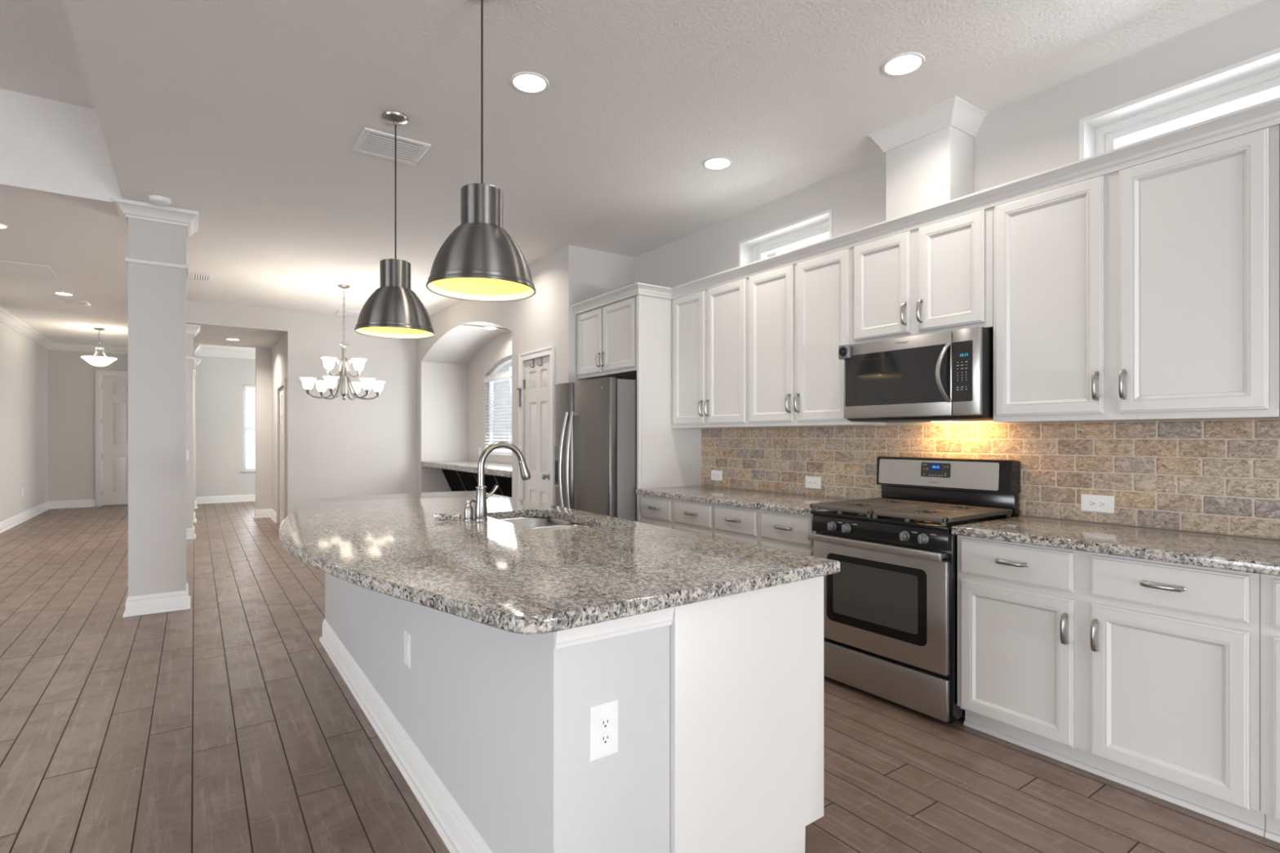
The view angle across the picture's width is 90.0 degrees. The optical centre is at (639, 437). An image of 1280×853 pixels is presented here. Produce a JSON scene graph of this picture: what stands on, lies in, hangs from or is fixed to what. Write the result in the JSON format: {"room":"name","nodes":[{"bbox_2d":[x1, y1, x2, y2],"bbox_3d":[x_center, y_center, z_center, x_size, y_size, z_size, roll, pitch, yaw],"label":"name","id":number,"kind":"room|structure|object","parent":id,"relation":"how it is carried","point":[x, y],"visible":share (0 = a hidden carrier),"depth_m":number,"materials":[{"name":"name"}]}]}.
{"room":"kitchen","nodes":[
{"label":"kitchen","id":0,"kind":"room"},
{"bbox_2d":[0,320,48,521],"bbox_3d":[-8.195,-0.205,7.789,0.150,3.030,9.750,0,0,-35],"label":"wall","id":1,"kind":"structure","parent":0,"point":[24,362],"depth_m":9.93,"materials":[{"name":"paint"}]},
{"bbox_2d":[0,499,94,533],"bbox_3d":[-7.820,1.240,7.959,0.660,0.140,9.600,0,0,-35],"label":"baseboard","id":2,"kind":"structure","parent":1,"relation":"attached to","point":[6,524],"depth_m":11.12,"materials":[{"name":"paint"}]},
{"bbox_2d":[0,306,128,354],"bbox_3d":[-7.887,-1.663,9.009,1.750,0.115,7.800,0,0,-35],"label":"trim","id":3,"kind":"structure","parent":1,"relation":"attached to","point":[6,317],"depth_m":11.15,"materials":[{"name":"paint"}]},
{"bbox_2d":[48,349,128,506],"bbox_3d":[-10.015,-0.205,12.371,2.500,3.030,0.150,0,0,-35],"label":"wall","id":4,"kind":"structure","parent":0,"point":[71,378],"depth_m":11.89,"materials":[{"name":"paint"}]},
{"bbox_2d":[95,369,128,506],"bbox_3d":[-9.848,0.018,12.417,1.095,2.585,0.085,0,0,-35],"label":"door","id":5,"kind":"structure","parent":4,"relation":"in","point":[111,389],"depth_m":12.23,"materials":[{"name":"paint"}]},
{"bbox_2d":[113,197,198,617],"bbox_3d":[-3.714,-0.205,4.939,0.504,3.030,0.506,0,0,-35],"label":"square column","id":6,"kind":"structure","parent":0,"point":[158,270],"depth_m":4.79,"materials":[{"name":"paint"}]},
{"bbox_2d":[186,324,200,539],"bbox_3d":[-6.008,-0.065,8.295,0.514,2.750,0.516,0,0,-35],"label":"square column","id":7,"kind":"structure","parent":0,"point":[192,330],"depth_m":8.23,"materials":[{"name":"paint"}]},
{"bbox_2d":[193,342,200,522],"bbox_3d":[-7.107,-0.065,9.893,0.516,2.750,0.516,0,0,-35],"label":"square column","id":8,"kind":"structure","parent":0,"point":[196,346],"depth_m":9.84,"materials":[{"name":"paint"}]},
{"bbox_2d":[194,358,200,508],"bbox_3d":[-8.405,-0.065,11.792,0.516,2.750,0.516,0,0,-35],"label":"square column","id":9,"kind":"structure","parent":0,"point":[197,361],"depth_m":11.74,"materials":[{"name":"paint"}]},
{"bbox_2d":[194,355,255,497],"bbox_3d":[-7.759,-0.205,13.332,3.500,3.030,0.150,0,0,-35],"label":"wall","id":10,"kind":"structure","parent":0,"point":[220,381],"depth_m":12.80,"materials":[{"name":"paint"}]},
{"bbox_2d":[194,349,255,359],"bbox_3d":[-7.533,-1.663,13.340,2.920,0.115,0.096,0,0,-35],"label":"trim","id":11,"kind":"structure","parent":10,"relation":"attached to","point":[200,352],"depth_m":12.80,"materials":[{"name":"paint"}]},
{"bbox_2d":[195,494,255,504],"bbox_3d":[-7.553,1.240,13.368,2.920,0.140,0.028,0,0,-35],"label":"baseboard","id":12,"kind":"structure","parent":10,"relation":"attached to","point":[238,498],"depth_m":12.84,"materials":[{"name":"paint"}]},
{"bbox_2d":[241,387,255,472],"bbox_3d":[-7.715,-0.180,13.326,0.995,1.780,0.150,0,0,-35],"label":"window","id":13,"kind":"structure","parent":10,"relation":"in","point":[244,393],"depth_m":13.10,"materials":[{"name":"paint"}]},
{"bbox_2d":[243,385,255,471],"bbox_3d":[-7.710,-0.193,13.318,0.915,1.748,0.060,0,0,-35],"label":"window blind","id":14,"kind":"object","parent":13,"relation":"attached to","point":[244,386],"visible":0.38,"depth_m":13.11,"materials":[{"name":"plastic"}]},
{"bbox_2d":[255,347,271,509],"bbox_3d":[-5.361,-0.205,11.042,2.180,3.030,0.150,0,0,-35],"label":"wall","id":15,"kind":"structure","parent":0,"point":[263,356],"depth_m":10.41,"materials":[{"name":"paint"}]},
{"bbox_2d":[271,333,286,524],"bbox_3d":[-5.383,-0.065,9.692,0.160,2.750,2.040,0,0,-35],"label":"wall","id":16,"kind":"structure","parent":0,"point":[279,350],"depth_m":9.90,"materials":[{"name":"paint"}]},
{"bbox_2d":[253,508,276,523],"bbox_3d":[-5.919,1.240,10.105,0.248,0.140,1.050,0,0,-35],"label":"baseboard","id":17,"kind":"structure","parent":16,"relation":"attached to","point":[269,513],"depth_m":10.38,"materials":[{"name":"paint"}]},
{"bbox_2d":[276,377,285,524],"bbox_3d":[-5.188,0.245,9.304,0.074,2.130,1.060,0,0,-35],"label":"door","id":18,"kind":"structure","parent":16,"relation":"in","point":[282,391],"depth_m":9.46,"materials":[{"name":"paint"}]},
{"bbox_2d":[186,300,416,349],"bbox_3d":[-6.194,-1.580,10.949,3.145,0.280,5.350,0,0,-35],"label":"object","id":19,"kind":"structure","parent":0,"point":[255,327],"depth_m":8.73,"materials":[{"name":"paint"}]},
{"bbox_2d":[225,338,239,340],"bbox_3d":[-5.984,-1.437,9.404,0.186,0.006,0.186,0,0,-35],"label":"recessed light","id":20,"kind":"object","parent":19,"relation":"in","point":[225,339],"visible":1,"depth_m":9.38,"materials":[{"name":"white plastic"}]},
{"bbox_2d":[286,331,416,516],"bbox_3d":[-4.121,-0.065,9.231,1.705,2.750,0.160,0,0,-35],"label":"wall","id":21,"kind":"structure","parent":0,"point":[336,446],"depth_m":9.13,"materials":[{"name":"paint"}]},
{"bbox_2d":[466,330,511,464],"bbox_3d":[-1.724,-0.205,8.628,0.150,3.030,3.768,0,0,-35],"label":"wall","id":22,"kind":"structure","parent":0,"point":[499,348],"depth_m":9.33,"materials":[{"name":"paint"}]},
{"bbox_2d":[478,448,480,457],"bbox_3d":[-2.351,0.220,9.390,0.008,0.132,0.080,0,0,-35],"label":"wall outlet","id":23,"kind":"object","parent":22,"relation":"attached to","point":[479,449],"visible":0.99,"depth_m":9.39,"materials":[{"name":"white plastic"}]},
{"bbox_2d":[486,355,511,456],"bbox_3d":[-1.687,-0.421,8.513,0.140,1.337,1.880,0,0,-35],"label":"window","id":24,"kind":"structure","parent":22,"relation":"attached to","point":[504,367],"depth_m":8.95,"materials":[{"name":"paint"}]},
{"bbox_2d":[484,373,511,453],"bbox_3d":[-1.710,-0.314,8.497,0.060,1.057,1.800,0,0,-35],"label":"window blind","id":25,"kind":"object","parent":24,"relation":"attached to","point":[508,375],"visible":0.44,"depth_m":8.80,"materials":[{"name":"plastic"}]},
{"bbox_2d":[416,244,580,499],"bbox_3d":[-1.750,-0.205,7.926,0.695,3.030,4.890,0,0,-35],"label":"wall","id":26,"kind":"structure","parent":0,"point":[546,318],"depth_m":8.03,"materials":[{"name":"paint"}]},
{"bbox_2d":[482,326,497,329],"bbox_3d":[-1.925,-1.401,8.225,0.186,0.006,0.186,0,0,-35],"label":"recessed light","id":27,"kind":"object","parent":26,"relation":"in","point":[486,327],"visible":1,"depth_m":8.24,"materials":[{"name":"white plastic"}]},
{"bbox_2d":[518,345,555,505],"bbox_3d":[-1.010,0.231,6.242,0.111,2.159,0.758,0,0,-35],"label":"door","id":28,"kind":"structure","parent":26,"relation":"in","point":[539,383],"depth_m":6.25,"materials":[{"name":"paint"}]},
{"bbox_2d":[516,387,521,406],"bbox_3d":[-1.235,-0.406,6.518,0.033,0.192,0.113,0,0,-35],"label":"door latch","id":29,"kind":"structure","parent":28,"relation":"attached to","point":[518,388],"depth_m":6.50,"materials":[{"name":"metal"}]},
{"bbox_2d":[580,247,634,381],"bbox_3d":[-0.332,-0.205,6.008,0.590,3.030,0.120,0,0,-35],"label":"wall","id":30,"kind":"structure","parent":0,"point":[602,273],"depth_m":5.93,"materials":[{"name":"paint"}]},
{"bbox_2d":[0,0,1263,352],"bbox_3d":[-4.975,-2.095,2.507,12.700,0.750,22.600,0,0,-35],"label":"ceiling","id":31,"kind":"structure","parent":0,"point":[248,116],"depth_m":3.50,"materials":[{"name":"paint"}]},
{"bbox_2d":[0,223,8,228],"bbox_3d":[-5.229,-1.717,5.173,0.186,0.006,0.186,0,0,-35],"label":"recessed light","id":32,"kind":"object","parent":31,"relation":"in","point":[2,225],"visible":1,"depth_m":5.21,"materials":[{"name":"white plastic"}]},
{"bbox_2d":[0,260,57,277],"bbox_3d":[-6.386,-1.714,6.416,0.750,0.010,0.530,0,0,-35],"label":"ceiling vent","id":33,"kind":"object","parent":31,"relation":"in","point":[5,266],"visible":1,"depth_m":6.50,"materials":[{"name":"white plastic"}]},
{"bbox_2d":[53,292,74,295],"bbox_3d":[-6.899,-1.717,7.665,0.186,0.006,0.186,0,0,-35],"label":"recessed light","id":34,"kind":"object","parent":31,"relation":"in","point":[57,293],"visible":1,"depth_m":7.67,"materials":[{"name":"white plastic"}]},
{"bbox_2d":[57,298,90,306],"bbox_3d":[-7.173,-1.714,8.123,0.280,0.010,0.290,0,0,-35],"label":"ceiling vent","id":35,"kind":"object","parent":31,"relation":"in","point":[62,300],"visible":1,"depth_m":8.11,"materials":[{"name":"white plastic"}]},
{"bbox_2d":[80,328,117,368],"bbox_3d":[-8.550,-1.409,10.119,0.444,0.622,0.444,0,0,-35],"label":"pendant","id":36,"kind":"object","parent":31,"relation":"hanging from","point":[97,361],"visible":1,"depth_m":10.05,"materials":[{"name":"white glass"}]},
{"bbox_2d":[148,195,171,205],"bbox_3d":[-3.458,-1.702,4.611,0.128,0.036,0.128,0,0,-35],"label":"smoke detector","id":37,"kind":"object","parent":31,"relation":"attached to","point":[157,200],"visible":1,"depth_m":4.58,"materials":[{"name":"white plastic"}]},
{"bbox_2d":[188,272,212,282],"bbox_3d":[-4.714,-1.714,6.862,0.205,0.011,0.350,0,0,-35],"label":"ceiling vent","id":38,"kind":"object","parent":31,"relation":"in","point":[193,276],"visible":0.91,"depth_m":6.85,"materials":[{"name":"white plastic"}]},
{"bbox_2d":[299,284,385,399],"bbox_3d":[-3.358,-1.070,7.261,0.800,1.300,0.898,0,0,-5],"label":"chandelier","id":39,"kind":"object","parent":31,"relation":"hanging from","point":[330,382],"visible":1,"depth_m":7.23,"materials":[{"name":"white glass"}]},
{"bbox_2d":[334,310,359,316],"bbox_3d":[-4.061,-1.714,8.864,0.255,0.010,0.370,0,0,-35],"label":"ceiling vent","id":40,"kind":"object","parent":31,"relation":"in","point":[350,313],"visible":1,"depth_m":8.86,"materials":[{"name":"white plastic"}]},
{"bbox_2d":[352,127,431,165],"bbox_3d":[-1.474,-1.714,3.793,0.365,0.010,0.340,0,0,-35],"label":"ceiling vent","id":41,"kind":"object","parent":31,"relation":"in","point":[371,142],"visible":0.99,"depth_m":3.78,"materials":[{"name":"white plastic"}]},
{"bbox_2d":[354,111,435,338],"bbox_3d":[-1.314,-1.141,3.440,0.405,1.159,0.405,0,0,-35],"label":"pendant light","id":42,"kind":"object","parent":31,"relation":"hanging from","point":[393,310],"visible":1,"depth_m":3.36,"materials":[{"name":"silver metal"}]},
{"bbox_2d":[426,0,535,302],"bbox_3d":[-0.602,-1.141,2.440,0.405,1.159,0.405,0,0,-35],"label":"pendant light","id":43,"kind":"object","parent":31,"relation":"hanging from","point":[479,260],"visible":1,"depth_m":2.36,"materials":[{"name":"silver metal"}]},
{"bbox_2d":[510,71,549,93],"bbox_3d":[-0.535,-1.717,3.103,0.186,0.006,0.186,0,0,-35],"label":"recessed light","id":44,"kind":"object","parent":31,"relation":"in","point":[531,82],"visible":1,"depth_m":3.10,"materials":[{"name":"white plastic"}]},
{"bbox_2d":[702,156,732,169],"bbox_3d":[0.487,-1.717,4.018,0.186,0.006,0.186,0,0,-35],"label":"recessed light","id":45,"kind":"object","parent":31,"relation":"in","point":[717,162],"visible":1,"depth_m":4.01,"materials":[{"name":"white plastic"}]},
{"bbox_2d":[881,52,924,76],"bbox_3d":[1.213,-1.717,2.950,0.186,0.006,0.186,0,0,-35],"label":"recessed light","id":46,"kind":"object","parent":31,"relation":"in","point":[907,63],"visible":1,"depth_m":2.94,"materials":[{"name":"white plastic"}]},
{"bbox_2d":[867,96,986,220],"bbox_3d":[1.571,-1.435,3.521,0.308,0.570,0.511,0,0,-35],"label":"chase","id":47,"kind":"object","parent":31,"relation":"attached to","point":[929,153],"visible":0.73,"depth_m":3.42,"materials":[{"name":"paint"}]},
{"bbox_2d":[0,501,1279,852],"bbox_3d":[-4.893,1.370,2.564,12.900,0.120,22.600,0,0,-35],"label":"floor","id":48,"kind":"structure","parent":0,"point":[224,723],"depth_m":2.68,"materials":[{"name":"brown wood"}]},
{"bbox_2d":[440,468,511,497],"bbox_3d":[-1.893,0.843,8.364,0.422,0.834,3.282,0,0,-35],"label":"support","id":49,"kind":"object","parent":48,"relation":"on","point":[457,481],"visible":0.02,"depth_m":8.67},
{"bbox_2d":[420,460,511,477],"bbox_3d":[-2.007,0.390,8.285,0.703,0.071,3.284,0,0,-35],"label":"countertop","id":50,"kind":"structure","parent":49,"relation":"on","point":[491,468],"depth_m":8.13,"materials":[{"name":"stone"}]},
{"bbox_2d":[319,517,823,852],"bbox_3d":[-0.745,0.873,3.075,0.968,0.875,3.248,0,0,-35],"label":"kitchen island","id":51,"kind":"object","parent":48,"relation":"on","point":[721,700],"visible":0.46,"depth_m":1.79,"materials":[{"name":"paint"}]},
{"bbox_2d":[404,629,410,668],"bbox_3d":[-0.917,0.832,2.517,0.009,0.132,0.080,0,0,-35],"label":"wall outlet","id":52,"kind":"object","parent":51,"relation":"attached to","point":[406,635],"visible":1,"depth_m":2.50,"materials":[{"name":"white plastic"}]},
{"bbox_2d":[278,490,839,634],"bbox_3d":[-0.868,0.415,3.007,1.444,0.039,3.372,0,0,-35],"label":"island countertop","id":53,"kind":"structure","parent":51,"relation":"on","point":[494,572],"depth_m":2.06,"materials":[{"name":"stone"}]},
{"bbox_2d":[433,513,461,519],"bbox_3d":[-0.923,0.381,3.067,0.124,0.030,0.028,0,0,1],"label":"granite offcut","id":54,"kind":"object","parent":53,"relation":"on","point":[436,516],"visible":1,"depth_m":3.05,"materials":[{"name":"grey stone"}]},
{"bbox_2d":[463,499,475,520],"bbox_3d":[-0.813,0.346,3.056,0.057,0.099,0.048,0,0,1],"label":"soap dispenser","id":55,"kind":"object","parent":53,"relation":"on","point":[468,510],"visible":0.99,"depth_m":3.04,"materials":[{"name":"metal"}]},
{"bbox_2d":[474,441,530,520],"bbox_3d":[-0.667,0.208,3.124,0.287,0.376,0.062,0,0,-35],"label":"kitchen faucet","id":56,"kind":"object","parent":53,"relation":"on","point":[481,506],"visible":1,"depth_m":3.06,"materials":[{"name":"metal"}]},
{"bbox_2d":[497,516,590,530],"bbox_3d":[-0.475,0.537,3.124,0.418,0.200,0.798,0,0,-35],"label":"sink","id":57,"kind":"object","parent":53,"relation":"in","point":[543,523],"visible":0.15,"depth_m":3.45,"materials":[{"name":"metal"}]},
{"bbox_2d":[590,699,617,761],"bbox_3d":[-0.087,0.721,1.574,0.080,0.132,0.008,0,0,-35],"label":"wall outlet","id":58,"kind":"object","parent":51,"relation":"attached to","point":[603,717],"visible":1,"depth_m":1.57,"materials":[{"name":"white plastic"}]},
{"bbox_2d":[600,716,609,729],"bbox_3d":[-0.086,0.702,1.572,0.027,0.030,0.002,0,0,-35],"label":"socket","id":59,"kind":"object","parent":58,"relation":"attached to","point":[604,721],"depth_m":1.57,"materials":[{"name":"white plastic"}]},
{"bbox_2d":[600,732,609,745],"bbox_3d":[-0.086,0.741,1.572,0.027,0.030,0.002,0,0,-35],"label":"socket","id":60,"kind":"object","parent":58,"relation":"attached to","point":[604,736],"depth_m":1.57,"materials":[{"name":"white plastic"}]},
{"bbox_2d":[554,377,636,524],"bbox_3d":[-0.188,0.417,5.416,0.919,1.746,0.895,0,0,-35],"label":"refrigerator","id":61,"kind":"object","parent":48,"relation":"on","point":[595,448],"visible":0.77,"depth_m":4.98,"materials":[{"name":"metal"}]},
{"bbox_2d":[636,294,702,522],"bbox_3d":[0.247,0.090,5.129,0.643,2.440,0.032,0,0,-35],"label":"panel","id":62,"kind":"object","parent":48,"relation":"on","point":[667,456],"visible":0.46,"depth_m":5.04,"materials":[{"name":"paint"}]},
{"bbox_2d":[640,494,714,536],"bbox_3d":[0.474,0.873,4.746,0.668,0.874,0.854,0,0,-35],"label":"base cabinet","id":63,"kind":"object","parent":48,"relation":"on","point":[695,517],"visible":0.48,"depth_m":4.52,"materials":[{"name":"paint"}]},
{"bbox_2d":[714,503,816,555],"bbox_3d":[0.964,0.873,4.043,0.668,0.874,0.856,0,0,-35],"label":"base cabinet","id":64,"kind":"object","parent":48,"relation":"on","point":[770,529],"visible":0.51,"depth_m":3.84,"materials":[{"name":"paint"}]},
{"bbox_2d":[635,484,851,516],"bbox_3d":[0.732,0.415,4.403,0.675,0.039,1.714,0,0,-35],"label":"countertop","id":65,"kind":"structure","parent":64,"relation":"on","point":[787,503],"depth_m":4.27,"materials":[{"name":"stone"}]},
{"bbox_2d":[807,456,1020,723],"bbox_3d":[1.413,0.712,3.355,0.722,1.197,0.774,0,0,-35],"label":"gas range","id":66,"kind":"object","parent":48,"relation":"on","point":[891,606],"visible":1,"depth_m":3.17,"materials":[{"name":"silver metal"}]},
{"bbox_2d":[810,509,1014,530],"bbox_3d":[1.413,0.408,3.355,0.648,0.018,0.774,0,0,-35],"label":"cooktop","id":67,"kind":"object","parent":66,"relation":"in","point":[899,522],"depth_m":3.13,"materials":[{"name":"black metal"}]},
{"bbox_2d":[957,535,1266,836],"bbox_3d":[1.944,0.873,2.635,0.668,0.874,0.998,0,0,-35],"label":"base cabinet","id":68,"kind":"object","parent":48,"relation":"on","point":[1144,675],"visible":1,"depth_m":2.37,"materials":[{"name":"paint"}]},
{"bbox_2d":[1260,573,1279,843],"bbox_3d":[2.515,0.873,1.815,0.668,0.874,0.998,0,0,-35],"label":"base cabinet","id":69,"kind":"object","parent":48,"relation":"on","point":[1269,584],"visible":0.97,"depth_m":2.05,"materials":[{"name":"paint"}]},
{"bbox_2d":[951,515,1279,576],"bbox_3d":[2.242,0.415,2.234,0.675,0.039,2.001,0,0,-35],"label":"countertop","id":70,"kind":"structure","parent":69,"relation":"on","point":[1256,555],"depth_m":2.47,"materials":[{"name":"stone"}]},
{"bbox_2d":[634,0,1279,539],"bbox_3d":[3.260,-0.205,1.575,0.240,3.030,11.660,0,0,-35],"label":"wall","id":71,"kind":"structure","parent":0,"point":[1038,132],"depth_m":3.25,"materials":[{"name":"paint"}]},
{"bbox_2d":[577,295,636,379],"bbox_3d":[-0.053,-0.828,5.531,0.677,0.605,0.977,0,0,-35],"label":"upper cabinet","id":72,"kind":"object","parent":71,"relation":"attached to","point":[606,335],"visible":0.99,"depth_m":5.34,"materials":[{"name":"paint"}]},
{"bbox_2d":[671,277,769,428],"bbox_3d":[0.609,-0.602,4.841,0.377,1.057,0.858,0,0,-35],"label":"upper cabinet","id":73,"kind":"object","parent":71,"relation":"attached to","point":[710,326],"visible":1,"depth_m":4.70,"materials":[{"name":"paint"}]},
{"bbox_2d":[738,208,831,266],"bbox_3d":[1.113,-1.309,4.653,0.242,0.402,0.881,0,0,-35],"label":"window","id":74,"kind":"structure","parent":71,"relation":"in","point":[789,237],"depth_m":4.71,"materials":[{"name":"paint"}]},
{"bbox_2d":[748,247,885,426],"bbox_3d":[1.099,-0.602,4.138,0.377,1.057,0.851,0,0,-35],"label":"upper cabinet","id":75,"kind":"object","parent":71,"relation":"attached to","point":[800,314],"visible":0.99,"depth_m":4.01,"materials":[{"name":"paint"}]},
{"bbox_2d":[853,207,993,343],"bbox_3d":[1.570,-0.830,3.462,0.377,0.600,0.793,0,0,-35],"label":"upper cabinet","id":76,"kind":"object","parent":71,"relation":"attached to","point":[938,277],"visible":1,"depth_m":3.32,"materials":[{"name":"paint"}]},
{"bbox_2d":[843,326,993,422],"bbox_3d":[1.516,-0.303,3.425,0.457,0.441,0.772,0,0,-35],"label":"microwave","id":77,"kind":"object","parent":76,"relation":"attached to","point":[947,375],"visible":0.95,"depth_m":3.25,"materials":[{"name":"silver metal"}]},
{"bbox_2d":[838,344,851,359],"bbox_3d":[1.153,-0.482,3.616,0.042,0.080,0.073,0,0,-35],"label":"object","id":78,"kind":"object","parent":77,"relation":"attached to","point":[844,351],"visible":1,"depth_m":3.60,"materials":[{"name":"black plastic"}]},
{"bbox_2d":[701,418,1279,539],"bbox_3d":[1.797,0.162,3.454,0.012,0.468,4.496,0,0,-35],"label":"tile backsplash","id":79,"kind":"structure","parent":71,"relation":"attached to","point":[1207,476],"depth_m":3.04,"materials":[{"name":"tile"}]},
{"bbox_2d":[711,470,722,480],"bbox_3d":[0.614,0.306,5.137,0.008,0.080,0.132,0,0,-35],"label":"wall outlet","id":80,"kind":"object","parent":79,"relation":"attached to","point":[717,475],"visible":1,"depth_m":5.13,"materials":[{"name":"white plastic"}]},
{"bbox_2d":[804,475,821,488],"bbox_3d":[1.171,0.306,4.337,0.008,0.080,0.132,0,0,-35],"label":"wall outlet","id":81,"kind":"object","parent":79,"relation":"attached to","point":[810,482],"visible":1,"depth_m":4.33,"materials":[{"name":"white plastic"}]},
{"bbox_2d":[1080,493,1114,513],"bbox_3d":[2.122,0.308,2.971,0.008,0.080,0.132,0,0,-35],"label":"wall outlet","id":82,"kind":"object","parent":79,"relation":"attached to","point":[1089,503],"visible":1,"depth_m":2.97,"materials":[{"name":"white plastic"}]},
{"bbox_2d":[1088,500,1095,506],"bbox_3d":[2.109,0.308,2.986,0.002,0.027,0.030,0,0,-35],"label":"socket","id":83,"kind":"object","parent":82,"relation":"attached to","point":[1091,503],"depth_m":2.99,"materials":[{"name":"white plastic"}]},
{"bbox_2d":[1097,501,1105,506],"bbox_3d":[2.131,0.308,2.954,0.002,0.027,0.030,0,0,-35],"label":"socket","id":84,"kind":"object","parent":82,"relation":"attached to","point":[1100,504],"depth_m":2.95,"materials":[{"name":"white plastic"}]},
{"bbox_2d":[993,124,1279,422],"bbox_3d":[2.078,-0.602,2.732,0.377,1.057,0.983,0,0,-35],"label":"upper cabinet","id":85,"kind":"object","parent":71,"relation":"attached to","point":[1150,291],"visible":1,"depth_m":2.56,"materials":[{"name":"paint"}]},
{"bbox_2d":[569,97,1279,315],"bbox_3d":[1.093,-1.139,3.588,0.376,0.076,5.479,0,0,-35],"label":"crown molding","id":86,"kind":"structure","parent":85,"relation":"attached to","point":[1266,114],"depth_m":2.99,"materials":[{"name":"paint"}]},
{"bbox_2d":[1079,47,1279,159],"bbox_3d":[2.437,-1.309,2.752,0.242,0.402,0.876,0,0,-35],"label":"window","id":87,"kind":"structure","parent":71,"relation":"in","point":[1258,76],"depth_m":2.81,"materials":[{"name":"paint"}]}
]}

